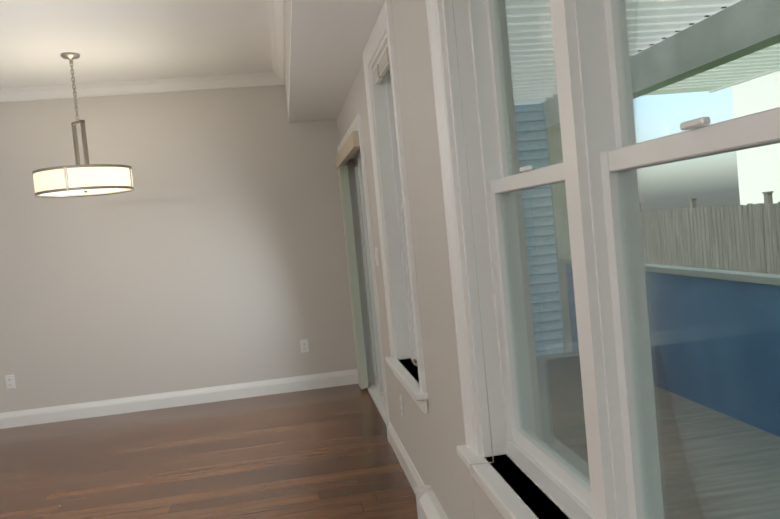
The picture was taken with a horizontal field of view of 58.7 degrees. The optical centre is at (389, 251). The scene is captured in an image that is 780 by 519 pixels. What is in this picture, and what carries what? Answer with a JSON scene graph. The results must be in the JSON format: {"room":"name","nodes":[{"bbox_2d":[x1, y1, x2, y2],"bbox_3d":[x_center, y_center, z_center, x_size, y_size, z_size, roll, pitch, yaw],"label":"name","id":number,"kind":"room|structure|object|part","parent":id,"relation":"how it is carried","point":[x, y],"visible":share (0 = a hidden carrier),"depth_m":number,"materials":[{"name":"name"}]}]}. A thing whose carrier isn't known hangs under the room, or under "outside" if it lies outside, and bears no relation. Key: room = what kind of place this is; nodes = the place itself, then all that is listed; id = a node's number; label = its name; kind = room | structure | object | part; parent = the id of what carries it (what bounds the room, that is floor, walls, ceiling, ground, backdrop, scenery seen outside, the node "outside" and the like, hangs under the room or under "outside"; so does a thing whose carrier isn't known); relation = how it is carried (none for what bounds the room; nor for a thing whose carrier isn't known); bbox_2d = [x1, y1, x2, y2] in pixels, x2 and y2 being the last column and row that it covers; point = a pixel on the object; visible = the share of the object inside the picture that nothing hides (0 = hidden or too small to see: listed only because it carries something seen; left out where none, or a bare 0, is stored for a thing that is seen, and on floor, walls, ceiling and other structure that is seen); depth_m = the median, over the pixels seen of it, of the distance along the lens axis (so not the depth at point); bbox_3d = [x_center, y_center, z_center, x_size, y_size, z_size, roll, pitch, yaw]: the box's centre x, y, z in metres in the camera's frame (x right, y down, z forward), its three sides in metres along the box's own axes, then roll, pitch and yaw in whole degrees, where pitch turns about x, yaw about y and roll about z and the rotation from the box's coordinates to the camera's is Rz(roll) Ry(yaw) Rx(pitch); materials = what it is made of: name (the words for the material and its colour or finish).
{"room":"empty dining room","nodes":[
{"label":"empty dining room","id":0,"kind":"room"},
{"bbox_2d":[0,0,272,87],"bbox_3d":[-2.721,-1.353,3.277,4.380,0.170,5.350,-6,2,-8],"label":"ceiling","id":1,"kind":"structure","parent":0,"point":[117,40],"depth_m":4.65,"materials":[{"name":"paint"}]},
{"bbox_2d":[32,52,133,197],"bbox_3d":[-2.189,-0.894,4.871,0.645,0.971,0.645,-6,2,-8],"label":"pendant light","id":2,"kind":"object","parent":1,"relation":"hanging from","point":[78,179],"visible":1,"depth_m":4.69,"materials":[{"name":"silver metal"}]},
{"bbox_2d":[36,184,131,194],"bbox_3d":[-2.146,-0.435,4.890,0.616,0.006,0.616,-6,2,-8],"label":"diffuser","id":3,"kind":"object","parent":2,"relation":"attached to","point":[53,189],"depth_m":4.70,"materials":[{"name":"white glass"}]},
{"bbox_2d":[0,85,356,412],"bbox_3d":[-2.767,-0.058,5.909,4.800,2.950,0.200,-6,2,-8],"label":"wall","id":4,"kind":"structure","parent":0,"point":[209,250],"depth_m":5.94,"materials":[{"name":"paint"}]},
{"bbox_2d":[5,375,14,388],"bbox_3d":[-3.161,1.085,5.774,0.070,0.114,0.010,-6,2,-8],"label":"electrical outlet","id":5,"kind":"object","parent":4,"relation":"attached to","point":[10,381],"visible":1,"depth_m":5.77,"materials":[{"name":"white plastic"}]},
{"bbox_2d":[0,72,271,102],"bbox_3d":[-2.961,-1.296,5.700,3.960,0.094,0.092,-6,2,-8],"label":"crown molding","id":6,"kind":"structure","parent":4,"relation":"attached to","point":[32,93],"depth_m":5.82,"materials":[{"name":"white"}]},
{"bbox_2d":[0,369,358,428],"bbox_3d":[-2.506,1.336,5.874,4.570,0.130,0.020,-6,2,-8],"label":"baseboard","id":7,"kind":"structure","parent":4,"relation":"attached to","point":[159,401],"depth_m":5.97,"materials":[{"name":"white wood"}]},
{"bbox_2d":[300,339,308,352],"bbox_3d":[-0.755,0.835,6.129,0.070,0.114,0.010,-6,2,-8],"label":"electrical outlet","id":8,"kind":"object","parent":4,"relation":"attached to","point":[304,345],"visible":1,"depth_m":6.13,"materials":[{"name":"white plastic"}]},
{"bbox_2d":[0,384,417,518],"bbox_3d":[-1.872,1.575,1.636,5.000,0.120,9.000,-6,2,-8],"label":"floor","id":9,"kind":"structure","parent":0,"point":[325,453],"depth_m":4.38,"materials":[{"name":"brown wood"}]},
{"bbox_2d":[284,0,290,119],"bbox_3d":[-0.516,-1.365,3.507,0.030,0.575,5.150,-6,2,-8],"label":"wall","id":10,"kind":"structure","parent":0,"point":[287,33],"depth_m":4.14,"materials":[{"name":"paint"}]},
{"bbox_2d":[267,0,284,84],"bbox_3d":[-0.583,-1.429,3.495,0.092,0.094,5.150,-6,2,-8],"label":"crown molding","id":11,"kind":"structure","parent":10,"relation":"attached to","point":[276,14],"depth_m":4.76,"materials":[{"name":"white"}]},
{"bbox_2d":[288,0,384,122],"bbox_3d":[-0.297,-1.089,3.547,0.420,0.020,5.150,-6,2,-8],"label":"bulkhead","id":12,"kind":"object","parent":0,"point":[329,39],"visible":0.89,"depth_m":3.75,"materials":[{"name":"paint"}]},
{"bbox_2d":[337,0,571,518],"bbox_3d":[0.333,-0.191,2.022,0.200,2.950,8.800,-6,2,-8],"label":"wall","id":13,"kind":"structure","parent":0,"point":[432,439],"depth_m":2.73,"materials":[{"name":"paint"}]},
{"bbox_2d":[335,131,359,168],"bbox_3d":[-0.311,-0.749,5.232,0.085,0.101,1.535,-6,2,-8],"label":"window blind","id":14,"kind":"object","parent":13,"relation":"attached to","point":[349,149],"visible":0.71,"depth_m":4.88,"materials":[{"name":"beige fabric"}]},
{"bbox_2d":[337,113,389,441],"bbox_3d":[-0.208,0.153,5.271,0.059,2.105,1.723,-6,2,-8],"label":"door frame","id":15,"kind":"structure","parent":13,"relation":"attached to","point":[356,125],"depth_m":4.42,"materials":[{"name":"white wood"}]},
{"bbox_2d":[347,148,385,423],"bbox_3d":[-0.128,0.190,5.284,0.135,2.015,1.543,-6,2,-8],"label":"sliding door","id":16,"kind":"structure","parent":13,"relation":"in","point":[375,388],"depth_m":5.96,"materials":[{"name":"white"}]},
{"bbox_2d":[338,165,368,388],"bbox_3d":[-0.313,0.215,5.900,0.075,1.880,0.223,-6,2,-8],"label":"vertical blind","id":17,"kind":"object","parent":16,"relation":"attached to","point":[353,275],"visible":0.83,"depth_m":5.82,"materials":[{"name":"beige fabric"}]},
{"bbox_2d":[357,159,381,381],"bbox_3d":[-0.121,0.180,5.285,0.051,1.792,1.337,-6,2,-8],"label":"window","id":18,"kind":"structure","parent":16,"relation":"in","point":[367,267],"depth_m":5.90,"materials":[{"name":"clear glass"}]},
{"bbox_2d":[374,247,379,265],"bbox_3d":[-0.082,0.034,4.252,0.014,0.116,0.116,-6,2,-8],"label":"switch plate","id":19,"kind":"object","parent":13,"relation":"attached to","point":[377,256],"visible":0.98,"depth_m":4.22,"materials":[{"name":"white plastic"}]},
{"bbox_2d":[362,0,427,413],"bbox_3d":[0.074,-0.201,3.460,0.220,1.803,0.941,-6,2,-8],"label":"window","id":20,"kind":"structure","parent":13,"relation":"in","point":[400,213],"depth_m":3.78,"materials":[{"name":"white wood"}]},
{"bbox_2d":[373,42,389,83],"bbox_3d":[0.088,-0.241,3.461,0.138,1.508,0.677,-6,2,-8],"label":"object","id":21,"kind":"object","parent":20,"relation":"in","point":[384,64],"depth_m":3.48,"materials":[{"name":"white"}]},
{"bbox_2d":[377,47,388,77],"bbox_3d":[-0.021,-0.931,3.426,0.036,0.066,0.358,-6,2,-8],"label":"window blind","id":22,"kind":"object","parent":21,"relation":"attached to","point":[378,64],"visible":0.36,"depth_m":3.58,"materials":[{"name":"beige"}]},
{"bbox_2d":[411,358,416,365],"bbox_3d":[0.133,0.581,3.652,0.028,0.027,0.090,-6,2,-8],"label":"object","id":23,"kind":"object","parent":20,"relation":"attached to","point":[414,361],"visible":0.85,"depth_m":3.64,"materials":[{"name":"silver"}]},
{"bbox_2d":[400,395,403,417],"bbox_3d":[0.064,0.854,3.830,0.009,0.114,0.070,-6,2,-8],"label":"outlet","id":24,"kind":"object","parent":13,"relation":"attached to","point":[401,405],"visible":1,"depth_m":3.81,"materials":[{"name":"white plastic"}]},
{"bbox_2d":[388,422,424,494],"bbox_3d":[0.092,1.175,3.833,0.017,0.130,1.262,-6,2,-8],"label":"baseboard","id":25,"kind":"structure","parent":13,"relation":"attached to","point":[407,465],"depth_m":3.85,"materials":[{"name":"white wood"}]},
{"bbox_2d":[415,485,448,518],"bbox_3d":[0.274,1.188,2.424,0.070,0.176,1.580,-6,2,-8],"label":"heater","id":26,"kind":"object","parent":13,"relation":"attached to","point":[429,506],"visible":1,"depth_m":3.06,"materials":[{"name":"white metal"}]},
{"bbox_2d":[426,0,779,518],"bbox_3d":[0.376,-0.014,1.421,0.208,1.808,1.446,-6,2,-8],"label":"window","id":27,"kind":"structure","parent":13,"relation":"in","point":[539,272],"depth_m":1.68,"materials":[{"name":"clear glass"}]},
{"bbox_3d":[0.214,-0.011,2.075,0.077,1.779,0.018,-6,2,-8],"label":"cord","id":28,"kind":"part","parent":27,"relation":"part of","materials":[{"name":"white plastic"}]},
{"label":"outside","id":29,"kind":"structure","parent":0,"visible":0},
{"bbox_2d":[669,392,779,518],"bbox_3d":[1.880,1.376,0.687,2.150,0.250,12.420,-6,2,-8],"label":"floor","id":30,"kind":"structure","parent":29,"point":[752,482],"depth_m":3.71,"materials":[{"name":"grey wood"}]},
{"bbox_2d":[646,264,779,436],"bbox_3d":[2.715,0.693,0.795,0.100,0.945,12.420,-6,2,-8],"label":"wall","id":31,"kind":"structure","parent":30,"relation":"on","point":[709,312],"depth_m":4.46,"materials":[{"name":"blue paint"}]},
{"bbox_3d":[29.465,-0.887,10.630,59.800,0.100,80.000,-6,2,-8],"label":"ground","id":32,"kind":"structure","parent":29,"visible":0},
{"bbox_2d":[639,191,779,274],"bbox_3d":[7.717,0.099,8.396,0.135,2.180,34.034,-6,2,-8],"label":"fence","id":33,"kind":"object","parent":32,"relation":"on","point":[732,249],"depth_m":14.22,"materials":[{"name":"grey wood"}]},
{"bbox_2d":[732,71,779,204],"bbox_3d":[19.554,-4.237,23.213,9.000,7.500,12.000,-6,2,-8],"label":"house","id":34,"kind":"structure","parent":32,"relation":"on","point":[765,173],"depth_m":27.16,"materials":[{"name":"white"}]},
{"bbox_3d":[1.752,0.257,7.022,0.140,2.990,0.160,-6,2,-8],"label":"post","id":35,"kind":"object","parent":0,"visible":0},
{"bbox_2d":[635,0,779,96],"bbox_3d":[2.518,-1.200,0.816,0.150,0.266,12.620,-6,2,-8],"label":"beam","id":36,"kind":"structure","parent":35,"relation":"on","point":[753,30],"depth_m":4.19,"materials":[{"name":"grey wood"}]},
{"bbox_2d":[636,0,779,95],"bbox_3d":[2.435,-1.444,0.797,3.830,0.250,12.620,-6,2,-8],"label":"roof","id":37,"kind":"structure","parent":36,"relation":"on","point":[727,68],"depth_m":5.08,"materials":[{"name":"white"}]},
{"bbox_3d":[2.526,-1.329,0.692,0.235,0.007,12.176,-6,2,-8],"label":"dark slot in the soffit ceiling","id":38,"kind":"part","parent":37,"relation":"part of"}
]}

